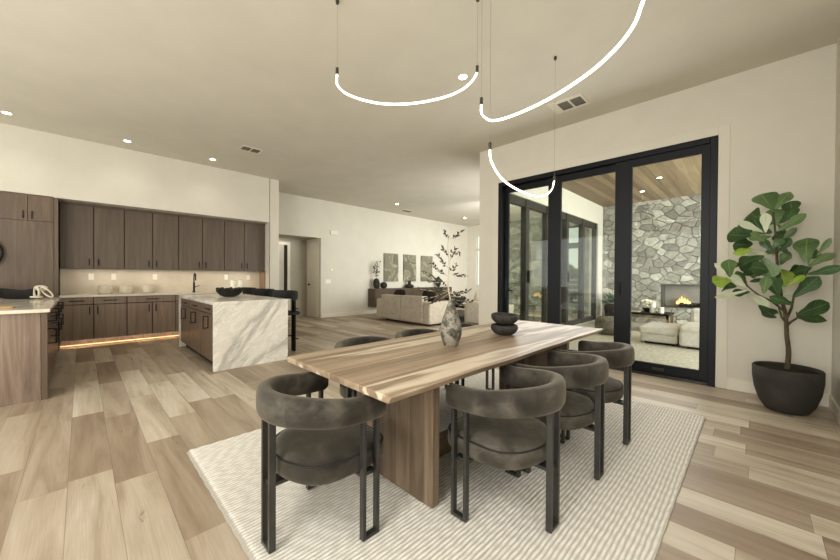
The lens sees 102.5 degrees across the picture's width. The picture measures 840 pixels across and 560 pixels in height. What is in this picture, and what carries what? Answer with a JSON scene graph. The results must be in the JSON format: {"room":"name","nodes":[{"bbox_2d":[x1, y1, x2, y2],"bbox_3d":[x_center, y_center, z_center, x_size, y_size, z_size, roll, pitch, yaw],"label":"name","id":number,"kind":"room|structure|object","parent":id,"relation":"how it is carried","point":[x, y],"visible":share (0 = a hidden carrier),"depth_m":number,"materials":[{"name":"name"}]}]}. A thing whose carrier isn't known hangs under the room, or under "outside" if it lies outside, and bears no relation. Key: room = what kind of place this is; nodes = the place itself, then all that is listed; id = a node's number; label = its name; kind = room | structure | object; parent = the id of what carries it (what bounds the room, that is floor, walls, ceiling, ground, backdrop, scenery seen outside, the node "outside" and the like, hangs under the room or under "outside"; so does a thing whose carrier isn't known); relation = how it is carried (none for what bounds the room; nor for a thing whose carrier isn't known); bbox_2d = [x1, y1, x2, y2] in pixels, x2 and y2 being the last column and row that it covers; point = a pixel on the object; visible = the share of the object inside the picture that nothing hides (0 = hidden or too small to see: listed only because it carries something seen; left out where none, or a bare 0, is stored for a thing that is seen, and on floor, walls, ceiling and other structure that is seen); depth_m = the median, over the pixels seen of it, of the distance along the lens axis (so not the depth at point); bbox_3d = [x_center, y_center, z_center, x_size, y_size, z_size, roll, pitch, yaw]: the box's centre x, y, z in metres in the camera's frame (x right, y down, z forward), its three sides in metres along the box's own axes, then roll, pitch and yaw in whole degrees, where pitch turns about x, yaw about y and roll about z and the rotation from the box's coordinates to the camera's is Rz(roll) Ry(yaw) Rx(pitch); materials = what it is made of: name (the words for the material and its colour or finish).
{"room":"dining room","nodes":[
{"label":"dining room","id":0,"kind":"room"},
{"bbox_2d":[0,123,268,223],"bbox_3d":[-6.620,-0.607,5.367,0.770,3.540,8.280,1,1,45],"label":"wall","id":1,"kind":"structure","parent":0,"point":[64,168],"depth_m":6.07,"materials":[{"name":"white paint"}]},
{"bbox_2d":[59,203,123,268],"bbox_3d":[-5.934,-0.775,6.115,0.345,1.139,0.830,1,1,45],"label":"upper cabinet","id":2,"kind":"object","parent":1,"relation":"attached to","point":[90,237],"visible":1,"depth_m":5.99,"materials":[{"name":"brown wood"}]},
{"bbox_2d":[124,210,177,269],"bbox_3d":[-5.345,-0.777,6.708,0.345,1.139,0.840,1,1,45],"label":"upper cabinet","id":3,"kind":"object","parent":1,"relation":"attached to","point":[150,239],"visible":0.98,"depth_m":6.58,"materials":[{"name":"brown wood"}]},
{"bbox_2d":[60,268,258,293],"bbox_3d":[-5.169,0.021,7.155,0.020,0.470,3.400,1,1,45],"label":"wall","id":4,"kind":"structure","parent":1,"relation":"attached to","point":[72,281],"depth_m":6.86,"materials":[{"name":"tile"}]},
{"bbox_2d":[59,201,264,224],"bbox_3d":[-4.931,-1.333,6.914,0.030,0.035,3.380,1,1,45],"label":"rail","id":5,"kind":"object","parent":1,"relation":"attached to","point":[65,202],"visible":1,"depth_m":6.60,"materials":[{"name":"brown wood"}]},
{"bbox_2d":[178,216,223,270],"bbox_3d":[-4.753,-0.778,7.303,0.345,1.139,0.840,1,1,45],"label":"upper cabinet","id":6,"kind":"object","parent":1,"relation":"attached to","point":[200,241],"visible":0.98,"depth_m":7.17,"materials":[{"name":"brown wood"}]},
{"bbox_2d":[224,221,263,270],"bbox_3d":[-4.154,-0.780,7.906,0.345,1.139,0.860,1,1,45],"label":"upper cabinet","id":7,"kind":"object","parent":1,"relation":"attached to","point":[243,242],"visible":0.98,"depth_m":7.78,"materials":[{"name":"brown wood"}]},
{"bbox_2d":[264,179,278,289],"bbox_3d":[-3.733,-0.615,8.271,0.770,3.540,0.210,1,1,45],"label":"wall","id":8,"kind":"structure","parent":0,"point":[274,184],"depth_m":8.01,"materials":[{"name":"white paint"}]},
{"bbox_2d":[259,271,264,288],"bbox_3d":[-3.850,0.009,8.228,0.340,0.450,0.018,1,1,45],"label":"filler panel","id":9,"kind":"object","parent":8,"relation":"attached to","point":[261,273],"visible":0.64,"depth_m":8.20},
{"bbox_2d":[269,178,269,288],"bbox_3d":[-3.540,-0.611,7.924,0.018,3.540,0.014,1,1,45],"label":"trim","id":10,"kind":"structure","parent":8,"relation":"attached to","point":[269,178],"depth_m":7.91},
{"bbox_2d":[279,237,305,316],"bbox_3d":[-4.217,-0.636,10.253,0.150,3.540,3.400,1,1,45],"label":"wall","id":11,"kind":"structure","parent":0,"point":[297,246],"depth_m":10.57,"materials":[{"name":"paint"}]},
{"bbox_2d":[279,242,289,316],"bbox_3d":[-4.146,-0.010,10.206,0.030,2.290,0.430,1,1,45],"label":"door","id":12,"kind":"structure","parent":11,"relation":"in","point":[284,247],"depth_m":10.24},
{"bbox_2d":[279,235,313,239],"bbox_3d":[-4.168,-1.320,9.611,0.810,0.080,2.360,1,1,45],"label":"ceiling","id":13,"kind":"structure","parent":0,"point":[282,236],"depth_m":10.15,"materials":[{"name":"paint"}]},
{"bbox_2d":[306,238,315,315],"bbox_3d":[-3.305,-0.632,10.489,0.810,3.540,0.100,1,1,45],"label":"wall","id":14,"kind":"structure","parent":0,"point":[314,238],"depth_m":10.73,"materials":[{"name":"paint"}]},
{"bbox_2d":[307,238,318,317],"bbox_3d":[-3.337,-0.061,10.398,0.705,2.400,0.077,1,1,45],"label":"door","id":15,"kind":"structure","parent":14,"relation":"in","point":[312,244],"depth_m":10.38,"materials":[{"name":"wood"}]},
{"bbox_2d":[279,192,467,317],"bbox_3d":[-1.185,-0.632,11.963,0.120,3.540,9.300,1,1,45],"label":"wall","id":16,"kind":"structure","parent":0,"point":[363,238],"depth_m":11.10,"materials":[{"name":"white paint"}]},
{"bbox_2d":[383,253,397,281],"bbox_3d":[-1.023,-0.442,11.992,0.072,1.000,0.650,1,1,45],"label":"wall art","id":17,"kind":"object","parent":16,"relation":"attached to","point":[390,274],"visible":1,"depth_m":11.96},
{"bbox_2d":[321,302,465,317],"bbox_3d":[-0.414,1.071,12.668,0.015,0.130,7.220,1,1,45],"label":"baseboard","id":18,"kind":"structure","parent":16,"relation":"attached to","point":[326,315],"depth_m":10.77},
{"bbox_2d":[403,254,415,281],"bbox_3d":[-0.381,-0.444,12.645,0.062,1.000,0.640,1,1,45],"label":"wall art","id":19,"kind":"object","parent":16,"relation":"attached to","point":[409,261],"visible":1,"depth_m":12.61},
{"bbox_2d":[420,256,432,280],"bbox_3d":[0.268,-0.445,13.297,0.062,1.000,0.640,1,1,45],"label":"wall art","id":20,"kind":"object","parent":16,"relation":"attached to","point":[425,260],"visible":0.84,"depth_m":13.26},
{"bbox_2d":[0,0,839,226],"bbox_3d":[-1.086,-2.402,6.290,11.940,0.100,17.600,1,1,45],"label":"ceiling","id":21,"kind":"structure","parent":0,"point":[194,81],"depth_m":3.75,"materials":[{"name":"paint"}]},
{"bbox_2d":[238,145,262,153],"bbox_3d":[-3.059,-2.355,6.087,0.230,0.014,0.350,1,1,45],"label":"ceiling vent","id":22,"kind":"object","parent":21,"relation":"in","point":[243,147],"visible":1,"depth_m":6.07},
{"bbox_2d":[336,65,478,104],"bbox_3d":[-0.107,-1.596,2.777,1.167,0.311,0.028,0,1,2],"label":"pendant light","id":23,"kind":"object","parent":21,"relation":"hanging from","point":[407,103],"depth_m":2.77,"materials":[{"name":"beige"}]},
{"bbox_2d":[457,74,467,79],"bbox_3d":[0.490,-2.319,3.849,0.124,0.004,0.124,1,1,45],"label":"recessed light","id":24,"kind":"object","parent":21,"relation":"in","point":[462,76],"visible":1,"depth_m":3.85,"materials":[{"name":"white plastic"}]},
{"bbox_2d":[488,142,555,196],"bbox_3d":[0.958,-0.926,3.064,0.027,0.301,1.239,1,1,45],"label":"pendant light","id":25,"kind":"object","parent":21,"relation":"hanging from","point":[505,181],"depth_m":2.90,"materials":[{"name":"beige"}]},
{"bbox_2d":[480,0,644,121],"bbox_3d":[0.794,-1.719,2.157,0.028,1.170,1.239,0,1,-30],"label":"pendant light","id":26,"kind":"object","parent":21,"relation":"hanging from","point":[618,45],"visible":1,"depth_m":1.99,"materials":[{"name":"beige"}]},
{"bbox_2d":[547,93,589,114],"bbox_3d":[1.956,-2.310,4.437,0.430,0.014,0.340,1,1,45],"label":"ceiling vent","id":27,"kind":"object","parent":21,"relation":"in","point":[578,100],"visible":1,"depth_m":4.42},
{"bbox_2d":[557,101,572,109],"bbox_3d":[1.927,-2.307,4.465,0.130,0.006,0.220,1,1,45],"label":"grille","id":28,"kind":"object","parent":27,"relation":"attached to","point":[564,105],"depth_m":4.45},
{"bbox_2d":[569,96,585,105],"bbox_3d":[2.041,-2.305,4.352,0.130,0.006,0.220,1,1,45],"label":"grille","id":29,"kind":"object","parent":27,"relation":"attached to","point":[578,100],"depth_m":4.34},
{"bbox_2d":[0,308,839,559],"bbox_3d":[-1.108,1.238,6.322,11.940,0.100,17.600,1,1,45],"label":"floor","id":30,"kind":"structure","parent":0,"point":[98,468],"depth_m":2.29,"materials":[{"name":"brown wood"}]},
{"bbox_2d":[0,191,59,350],"bbox_3d":[-6.581,-0.096,5.229,0.691,2.520,1.338,1,1,45],"label":"tall cabinet","id":31,"kind":"object","parent":30,"relation":"on","point":[29,224],"visible":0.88,"depth_m":5.30,"materials":[{"name":"brown wood"}]},
{"bbox_2d":[0,302,63,406],"bbox_3d":[-5.449,0.749,3.459,2.530,0.875,2.420,1,1,45],"label":"base cabinet","id":32,"kind":"object","parent":30,"relation":"on","point":[28,341],"visible":0.85,"depth_m":3.29,"materials":[{"name":"brown wood"}]},
{"bbox_2d":[0,297,60,314],"bbox_3d":[-5.464,0.294,3.444,2.600,0.035,2.380,1,1,45],"label":"countertop","id":33,"kind":"structure","parent":32,"relation":"on","point":[45,304],"depth_m":3.78,"materials":[{"name":"stone"}]},
{"bbox_2d":[0,288,37,298],"bbox_3d":[-5.637,0.189,4.730,0.500,0.148,0.195,0,1,-3],"label":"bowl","id":34,"kind":"object","parent":33,"relation":"on","point":[5,293],"visible":0.88,"depth_m":4.66,"materials":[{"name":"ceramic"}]},
{"bbox_2d":[30,285,53,297],"bbox_3d":[-5.288,0.166,4.702,0.259,0.184,0.148,0,1,-20],"label":"chain","id":35,"kind":"object","parent":33,"relation":"on","point":[35,288],"visible":1,"depth_m":4.71,"materials":[{"name":"beige ceramic"}]},
{"bbox_2d":[59,297,93,341],"bbox_3d":[-5.955,0.645,5.846,0.725,0.715,0.406,1,1,45],"label":"base cabinet","id":36,"kind":"object","parent":30,"relation":"on","point":[78,313],"visible":0.78,"depth_m":5.61,"materials":[{"name":"brown wood"}]},
{"bbox_2d":[59,291,217,297],"bbox_3d":[-4.902,0.267,6.899,0.725,0.035,3.384,1,1,45],"label":"countertop","id":37,"kind":"structure","parent":36,"relation":"on","point":[181,292],"depth_m":6.23,"materials":[{"name":"stone"}]},
{"bbox_2d":[97,284,112,293],"bbox_3d":[-5.811,0.160,6.214,0.210,0.180,0.210,1,1,45],"label":"canister","id":38,"kind":"object","parent":37,"relation":"on","point":[101,289],"visible":1,"depth_m":6.14,"materials":[{"name":"beige ceramic"}]},
{"bbox_2d":[119,284,133,292],"bbox_3d":[-5.599,0.159,6.427,0.210,0.180,0.210,1,1,45],"label":"canister","id":39,"kind":"object","parent":37,"relation":"on","point":[126,288],"visible":0.96,"depth_m":6.35,"materials":[{"name":"beige ceramic"}]},
{"bbox_2d":[142,283,154,292],"bbox_3d":[-5.367,0.158,6.661,0.210,0.180,0.210,1,1,45],"label":"canister","id":40,"kind":"object","parent":37,"relation":"on","point":[148,288],"visible":1,"depth_m":6.59,"materials":[{"name":"beige ceramic"}]},
{"bbox_2d":[192,273,199,291],"bbox_3d":[-4.758,0.048,7.178,0.193,0.401,0.132,1,1,45],"label":"tap","id":41,"kind":"object","parent":37,"relation":"on","point":[194,275],"visible":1,"depth_m":7.19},
{"bbox_2d":[94,296,126,338],"bbox_3d":[-5.660,0.644,6.143,0.725,0.715,0.430,1,1,45],"label":"base cabinet","id":42,"kind":"object","parent":30,"relation":"on","point":[110,313],"visible":0.98,"depth_m":5.90,"materials":[{"name":"brown wood"}]},
{"bbox_2d":[60,331,178,347],"bbox_3d":[-4.992,1.079,6.984,0.095,0.160,3.376,1,1,45],"label":"plinth","id":43,"kind":"object","parent":30,"relation":"on","point":[88,341],"depth_m":6.27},
{"bbox_2d":[127,295,175,335],"bbox_3d":[-5.254,0.643,6.551,0.725,0.715,0.720,1,1,45],"label":"base cabinet","id":44,"kind":"object","parent":30,"relation":"on","point":[155,313],"visible":0.98,"depth_m":6.30,"materials":[{"name":"brown wood"}]},
{"bbox_2d":[176,294,192,330],"bbox_3d":[-4.754,0.642,7.054,0.725,0.715,0.700,1,1,45],"label":"base cabinet","id":45,"kind":"object","parent":30,"relation":"on","point":[177,296],"visible":0.22,"depth_m":6.59,"materials":[{"name":"brown wood"}]},
{"bbox_2d":[181,298,194,351],"bbox_3d":[-3.761,0.743,5.895,0.670,0.865,0.725,1,1,45],"label":"base cabinet","id":46,"kind":"object","parent":30,"relation":"on","point":[185,307],"visible":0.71,"depth_m":5.65,"materials":[{"name":"brown wood"}]},
{"bbox_2d":[189,300,206,359],"bbox_3d":[-3.265,0.750,5.401,0.730,0.865,0.725,1,1,45],"label":"base cabinet","id":47,"kind":"object","parent":30,"relation":"on","point":[195,311],"visible":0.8,"depth_m":5.16,"materials":[{"name":"brown wood"}]},
{"bbox_2d":[201,303,212,363],"bbox_3d":[-2.747,0.758,4.887,0.730,0.865,0.725,1,1,45],"label":"base cabinet","id":48,"kind":"object","parent":30,"relation":"on","point":[207,309],"visible":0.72,"depth_m":4.67,"materials":[{"name":"brown wood"}]},
{"bbox_2d":[179,294,287,371],"bbox_3d":[-3.122,0.728,5.502,2.230,0.910,0.980,1,1,45],"label":"countertop","id":49,"kind":"structure","parent":30,"relation":"on","point":[248,330],"depth_m":4.71,"materials":[{"name":"grey stone"}]},
{"bbox_2d":[216,287,242,296],"bbox_3d":[-3.129,0.197,5.537,0.400,0.149,0.400,1,1,45],"label":"decorative bowl","id":50,"kind":"object","parent":49,"relation":"on","point":[227,292],"visible":1,"depth_m":5.41,"materials":[{"name":"ceramic"}]},
{"bbox_2d":[243,287,255,294],"bbox_3d":[-3.504,0.662,6.897,0.720,1.012,0.344,1,1,45],"label":"bar stool","id":51,"kind":"object","parent":30,"relation":"on","point":[246,290],"visible":0.27,"depth_m":7.04,"materials":[{"name":"black leather"}]},
{"bbox_2d":[255,288,274,296],"bbox_3d":[-2.851,0.672,6.249,0.720,1.012,0.344,1,1,45],"label":"bar stool","id":52,"kind":"object","parent":30,"relation":"on","point":[261,292],"visible":0.34,"depth_m":6.40,"materials":[{"name":"black leather"}]},
{"bbox_2d":[274,290,299,350],"bbox_3d":[-2.199,0.682,5.600,0.720,1.012,0.344,1,1,45],"label":"bar stool","id":53,"kind":"object","parent":30,"relation":"on","point":[286,294],"visible":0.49,"depth_m":5.65,"materials":[{"name":"black leather"}]},
{"bbox_2d":[368,287,451,306],"bbox_3d":[-0.214,0.588,12.587,0.398,0.600,3.950,1,1,45],"label":"sideboard","id":54,"kind":"object","parent":30,"relation":"on","point":[373,294],"visible":0.44,"depth_m":11.66,"materials":[{"name":"brown wood"}]},
{"bbox_2d":[373,278,379,288],"bbox_3d":[-1.463,0.118,11.297,0.220,0.345,0.220,1,1,45],"label":"ribbed vase","id":55,"kind":"object","parent":54,"relation":"on","point":[376,283],"visible":1,"depth_m":11.22,"materials":[{"name":"ceramic"}]},
{"bbox_2d":[373,261,380,277],"bbox_3d":[-1.455,-0.343,11.297,0.216,0.630,0.312,1,1,45],"label":"sprig","id":56,"kind":"object","parent":55,"relation":"on","point":[376,271],"visible":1,"depth_m":11.29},
{"bbox_2d":[186,369,705,559],"bbox_3d":[0.462,1.221,2.703,2.534,0.014,3.443,1,1,45],"label":"area rug","id":57,"kind":"object","parent":30,"relation":"on","point":[625,514],"visible":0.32,"depth_m":1.83,"materials":[{"name":"fabric"}]},
{"bbox_2d":[256,371,385,553],"bbox_3d":[-0.513,0.855,1.703,0.604,0.714,0.569,1,1,45],"label":"dining chair","id":58,"kind":"object","parent":57,"relation":"on","point":[324,441],"visible":0.99,"depth_m":1.54,"materials":[{"name":"grey fabric"}]},
{"bbox_2d":[334,336,390,397],"bbox_3d":[-0.385,0.847,2.690,0.569,0.714,0.604,1,1,45],"label":"dining chair","id":59,"kind":"object","parent":57,"relation":"on","point":[345,392],"visible":0.15,"depth_m":2.77,"materials":[{"name":"grey fabric"}]},
{"bbox_2d":[395,329,458,384],"bbox_3d":[0.056,0.846,3.134,0.569,0.714,0.604,1,1,45],"label":"dining chair","id":60,"kind":"object","parent":57,"relation":"on","point":[409,332],"visible":0.06,"depth_m":3.30,"materials":[{"name":"grey fabric"}]},
{"bbox_2d":[287,320,602,508],"bbox_3d":[0.483,0.842,2.691,1.010,0.736,2.705,1,1,45],"label":"dining table","id":61,"kind":"object","parent":57,"relation":"on","point":[407,374],"visible":0.72,"depth_m":1.96,"materials":[{"name":"brown wood"}]},
{"bbox_2d":[440,299,461,346],"bbox_3d":[0.224,0.307,2.436,0.158,0.336,0.158,1,1,45],"label":"vase","id":62,"kind":"object","parent":61,"relation":"on","point":[450,329],"visible":0.98,"depth_m":2.38,"materials":[{"name":"ceramic"}]},
{"bbox_2d":[417,229,473,306],"bbox_3d":[0.186,-0.090,2.416,0.404,0.572,0.217,0,1,-8],"label":"leafy branch","id":63,"kind":"object","parent":62,"relation":"in","point":[458,294],"visible":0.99,"depth_m":2.43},
{"bbox_2d":[491,323,517,334],"bbox_3d":[0.735,0.431,2.937,0.234,0.086,0.234,1,1,45],"label":"bowl","id":64,"kind":"object","parent":61,"relation":"on","point":[499,329],"visible":0.94,"depth_m":2.85,"materials":[{"name":"black stone"}]},
{"bbox_2d":[491,312,518,324],"bbox_3d":[0.737,0.338,2.934,0.234,0.094,0.234,1,1,45],"label":"bowl","id":65,"kind":"object","parent":64,"relation":"on","point":[503,318],"visible":1,"depth_m":2.85,"materials":[{"name":"black stone"}]},
{"bbox_2d":[439,323,494,389],"bbox_3d":[0.493,0.845,3.573,0.569,0.714,0.604,1,1,45],"label":"dining chair","id":66,"kind":"object","parent":57,"relation":"on","point":[462,324],"visible":0.06,"depth_m":3.68,"materials":[{"name":"grey fabric"}]},
{"bbox_2d":[446,365,565,533],"bbox_3d":[0.480,0.860,1.831,0.569,0.714,0.604,1,1,45],"label":"dining chair","id":67,"kind":"object","parent":57,"relation":"on","point":[498,429],"visible":1,"depth_m":1.67,"materials":[{"name":"grey fabric"}]},
{"bbox_2d":[512,351,608,480],"bbox_3d":[0.936,0.859,2.259,0.569,0.714,0.604,1,1,45],"label":"dining chair","id":68,"kind":"object","parent":57,"relation":"on","point":[578,370],"visible":0.51,"depth_m":2.06,"materials":[{"name":"grey fabric"}]},
{"bbox_2d":[553,340,634,444],"bbox_3d":[1.377,0.858,2.695,0.569,0.714,0.604,1,1,45],"label":"dining chair","id":69,"kind":"object","parent":57,"relation":"on","point":[617,354],"visible":0.48,"depth_m":2.49,"materials":[{"name":"grey fabric"}]},
{"bbox_2d":[438,310,540,324],"bbox_3d":[1.500,1.162,10.321,3.600,0.012,3.650,1,1,45],"label":"rug","id":70,"kind":"object","parent":30,"relation":"on","point":[461,313],"visible":0.2,"depth_m":10.37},
{"bbox_2d":[377,294,448,325],"bbox_3d":[-0.199,0.781,9.486,2.160,0.742,0.970,1,1,45],"label":"sofa","id":71,"kind":"object","parent":70,"relation":"on","point":[403,308],"visible":0.9,"depth_m":8.86,"materials":[{"name":"beige fabric"}]},
{"bbox_2d":[381,294,401,319],"bbox_3d":[-0.761,0.754,9.515,0.840,0.675,0.220,1,1,45],"label":"cushion","id":72,"kind":"object","parent":71,"relation":"on","point":[390,304],"depth_m":9.42,"materials":[{"name":"beige fabric"}]},
{"bbox_2d":[394,289,405,294],"bbox_3d":[-0.598,0.441,9.761,0.500,0.329,0.176,1,1,45],"label":"cushion","id":73,"kind":"object","parent":71,"relation":"on","point":[399,291],"visible":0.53,"depth_m":9.68,"materials":[{"name":"fabric"}]},
{"bbox_2d":[401,295,427,322],"bbox_3d":[-0.162,0.758,8.920,0.830,0.685,0.220,1,1,45],"label":"cushion","id":74,"kind":"object","parent":71,"relation":"on","point":[412,307],"depth_m":8.80,"materials":[{"name":"beige fabric"}]},
{"bbox_2d":[422,289,435,301],"bbox_3d":[0.232,0.412,8.964,0.480,0.329,0.176,1,1,45],"label":"cushion","id":75,"kind":"object","parent":71,"relation":"on","point":[425,293],"visible":0.55,"depth_m":8.86,"materials":[{"name":"fabric"}]},
{"bbox_2d":[465,301,513,324],"bbox_3d":[1.796,0.838,8.806,0.990,0.590,0.880,1,1,45],"label":"armchair","id":76,"kind":"object","parent":70,"relation":"on","point":[471,309],"visible":0.32,"depth_m":8.65,"materials":[{"name":"beige fabric"}]},
{"bbox_2d":[466,301,478,323],"bbox_3d":[1.560,0.834,8.561,0.880,0.580,0.200,1,1,45],"label":"cushion","id":77,"kind":"object","parent":76,"relation":"on","point":[472,309],"depth_m":8.63,"materials":[{"name":"beige fabric"}]},
{"bbox_3d":[1.183,0.951,10.283,1.400,0.408,0.750,1,1,45],"label":"coffee table","id":78,"kind":"object","parent":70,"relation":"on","visible":0},
{"bbox_2d":[445,297,465,303],"bbox_3d":[1.096,0.645,10.404,0.680,0.200,0.680,1,1,45],"label":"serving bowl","id":79,"kind":"object","parent":78,"relation":"on","point":[446,298],"visible":0.48,"depth_m":10.19,"materials":[{"name":"ceramic"}]},
{"bbox_2d":[712,192,839,415],"bbox_3d":[3.271,0.205,3.144,0.825,2.074,1.074,1,1,45],"label":"fiddle leaf fig","id":80,"kind":"object","parent":30,"relation":"on","point":[787,388],"visible":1,"depth_m":3.13,"materials":[{"name":"green plant"}]},
{"bbox_2d":[467,225,478,300],"bbox_3d":[2.735,-0.633,14.729,1.700,3.540,0.150,1,1,45],"label":"wall","id":81,"kind":"structure","parent":0,"point":[473,231],"depth_m":15.05,"materials":[{"name":"white paint"}]},
{"bbox_2d":[476,235,478,284],"bbox_3d":[2.630,-0.865,14.811,0.330,2.200,0.080,1,1,45],"label":"window","id":82,"kind":"structure","parent":81,"relation":"in","point":[477,249],"depth_m":14.89,"materials":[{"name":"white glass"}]},
{"bbox_2d":[509,217,588,313],"bbox_3d":[4.845,-0.602,12.631,4.250,3.540,0.150,1,1,45],"label":"stone wall","id":83,"kind":"structure","parent":0,"point":[535,224],"depth_m":12.99,"materials":[{"name":"stone"}]},
{"bbox_2d":[561,225,578,303],"bbox_3d":[5.455,-0.548,12.004,0.800,2.750,0.080,1,1,45],"label":"window","id":84,"kind":"structure","parent":83,"relation":"in","point":[571,245],"depth_m":12.00,"materials":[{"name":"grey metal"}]},
{"bbox_2d":[510,186,602,317],"bbox_3d":[3.746,-0.574,8.690,0.250,3.540,6.990,1,1,45],"label":"wall","id":85,"kind":"structure","parent":0,"point":[573,204],"depth_m":9.63,"materials":[{"name":"white paint"}]},
{"bbox_2d":[510,194,596,325],"bbox_3d":[3.385,-0.242,8.232,0.170,2.880,5.450,1,1,45],"label":"door","id":86,"kind":"structure","parent":85,"relation":"in","point":[526,205],"depth_m":8.48,"materials":[{"name":"brown metal"}]},
{"bbox_2d":[576,321,648,330],"bbox_3d":[6.278,1.298,6.228,6.850,0.110,7.060,1,1,45],"label":"floor","id":87,"kind":"structure","parent":0,"point":[635,325],"depth_m":9.06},
{"bbox_2d":[600,292,613,315],"bbox_3d":[5.630,0.771,9.779,0.566,0.873,0.674,0,1,-33],"label":"planter","id":88,"kind":"object","parent":87,"relation":"on","point":[608,308],"visible":0.52,"depth_m":9.73,"materials":[{"name":"ceramic"}]},
{"bbox_2d":[569,331,698,369],"bbox_3d":[5.173,1.234,5.506,4.800,0.018,3.300,1,1,45],"label":"rug","id":89,"kind":"object","parent":87,"relation":"on","point":[677,355],"visible":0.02,"depth_m":5.73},
{"bbox_2d":[594,316,613,334],"bbox_3d":[4.214,1.006,7.517,0.580,0.390,0.580,1,1,45],"label":"pouf","id":90,"kind":"object","parent":89,"relation":"on","point":[606,323],"visible":0.66,"depth_m":7.33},
{"bbox_2d":[639,322,681,345],"bbox_3d":[4.761,1.046,6.607,0.620,0.332,0.960,1,1,45],"label":"ottoman","id":91,"kind":"object","parent":89,"relation":"on","point":[660,333],"visible":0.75,"depth_m":6.31,"materials":[{"name":"fabric"}]},
{"bbox_2d":[639,322,681,335],"bbox_3d":[4.762,0.951,6.606,0.620,0.140,0.960,1,1,45],"label":"cushion","id":92,"kind":"object","parent":91,"relation":"on","point":[651,328],"depth_m":6.36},
{"bbox_2d":[679,308,699,349],"bbox_3d":[5.698,0.891,5.639,2.050,0.672,1.070,1,1,45],"label":"outdoor sofa","id":93,"kind":"object","parent":89,"relation":"on","point":[689,331],"visible":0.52,"depth_m":5.93,"materials":[{"name":"fabric"}]},
{"bbox_2d":[679,322,698,332],"bbox_3d":[5.256,0.870,5.903,1.050,0.120,0.820,1,1,45],"label":"seat cushion","id":94,"kind":"object","parent":93,"relation":"on","point":[688,327],"depth_m":5.93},
{"bbox_2d":[690,308,699,321],"bbox_3d":[6.013,0.729,5.904,1.980,0.350,0.250,1,1,45],"label":"cushion","id":95,"kind":"object","parent":93,"relation":"on","point":[695,312],"depth_m":6.47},
{"bbox_2d":[631,310,674,322],"bbox_3d":[5.485,0.996,8.157,1.000,0.450,0.700,1,1,45],"label":"patio table","id":96,"kind":"object","parent":87,"relation":"on","point":[669,316],"visible":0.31,"depth_m":7.87,"materials":[{"name":"brown wood"}]},
{"bbox_2d":[641,299,655,311],"bbox_3d":[5.554,0.617,8.210,0.323,0.308,0.316,1,1,45],"label":"flower bowl","id":97,"kind":"object","parent":96,"relation":"on","point":[646,308],"visible":0.94,"depth_m":8.18,"materials":[{"name":"ceramic"}]},
{"bbox_2d":[650,303,655,312],"bbox_3d":[5.544,0.662,8.027,0.122,0.220,0.122,1,1,45],"label":"pillar candle","id":98,"kind":"object","parent":96,"relation":"on","point":[652,305],"visible":1,"depth_m":7.98,"materials":[{"name":"beige wax"}]},
{"bbox_2d":[562,154,701,206],"bbox_3d":[6.052,-2.256,5.949,6.850,0.080,6.360,1,1,45],"label":"ceiling","id":99,"kind":"structure","parent":0,"point":[682,176],"depth_m":7.81,"materials":[{"name":"brown wood"}]},
{"bbox_2d":[602,194,700,323],"bbox_3d":[8.178,-0.497,8.113,6.850,3.450,0.300,1,1,45],"label":"stone wall","id":100,"kind":"structure","parent":0,"point":[666,233],"depth_m":9.41,"materials":[{"name":"stone"}]},
{"bbox_2d":[661,284,699,308],"bbox_3d":[7.417,0.437,8.844,1.740,0.640,0.300,1,1,45],"label":"fireplace","id":101,"kind":"object","parent":100,"relation":"attached to","point":[672,295],"visible":0.53,"depth_m":9.20,"materials":[{"name":"grey metal"}]},
{"bbox_2d":[479,43,836,393],"bbox_3d":[2.609,-0.546,4.787,4.140,3.540,0.150,1,1,45],"label":"wall","id":102,"kind":"structure","parent":0,"point":[781,114],"depth_m":3.65,"materials":[{"name":"white paint"}]},
{"bbox_2d":[497,135,718,386],"bbox_3d":[2.441,-0.229,4.944,2.888,2.900,0.165,1,1,45],"label":"door","id":103,"kind":"structure","parent":102,"relation":"in","point":[623,166],"depth_m":4.52,"materials":[{"name":"metal"}]},
{"bbox_2d":[492,124,730,388],"bbox_3d":[2.391,-0.279,4.892,3.088,3.000,0.008,1,1,45],"label":"trim","id":104,"kind":"structure","parent":102,"relation":"attached to","point":[723,131],"depth_m":3.86,"materials":[{"name":"paint"}]},
{"bbox_2d":[727,378,830,406],"bbox_3d":[3.742,1.176,3.549,0.752,0.130,0.015,1,1,45],"label":"baseboard","id":105,"kind":"structure","parent":102,"relation":"attached to","point":[732,384],"depth_m":3.70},
{"bbox_2d":[752,361,825,415],"bbox_3d":[3.495,1.036,3.212,0.476,0.413,0.476,1,1,45],"label":"pot","id":106,"kind":"object","parent":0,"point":[793,389],"depth_m":3.08,"materials":[{"name":"grey ceramic"}]},
{"bbox_2d":[831,36,839,406],"bbox_3d":[0.548,-0.514,-0.328,0.150,3.540,10.310,1,1,45],"label":"wall","id":107,"kind":"structure","parent":0,"point":[835,372],"depth_m":3.15,"materials":[{"name":"white paint"}]},
{"bbox_2d":[829,394,839,425],"bbox_3d":[0.422,1.190,-0.314,0.015,0.130,10.145,1,1,45],"label":"baseboard","id":108,"kind":"structure","parent":107,"relation":"attached to","point":[835,409],"depth_m":3.05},
{"label":"outside","id":109,"kind":"structure","parent":0,"visible":0},
{"bbox_3d":[25.583,1.387,25.757,60.000,0.180,47.400,1,1,45],"label":"ground","id":110,"kind":"structure","parent":109,"visible":0},
{"bbox_2d":[568,264,577,300],"bbox_3d":[8.101,0.181,18.091,1.762,2.182,1.835,1,1,18],"label":"tree","id":111,"kind":"object","parent":110,"relation":"on","point":[573,272],"visible":0.19,"depth_m":17.66,"materials":[{"name":"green plant"}]},
{"bbox_2d":[571,274,577,295],"bbox_3d":[8.018,0.454,16.040,1.600,1.679,1.631,1,1,45],"label":"tree","id":112,"kind":"object","parent":110,"relation":"on","point":[574,281],"visible":0.02,"depth_m":16.16,"materials":[{"name":"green plant"}]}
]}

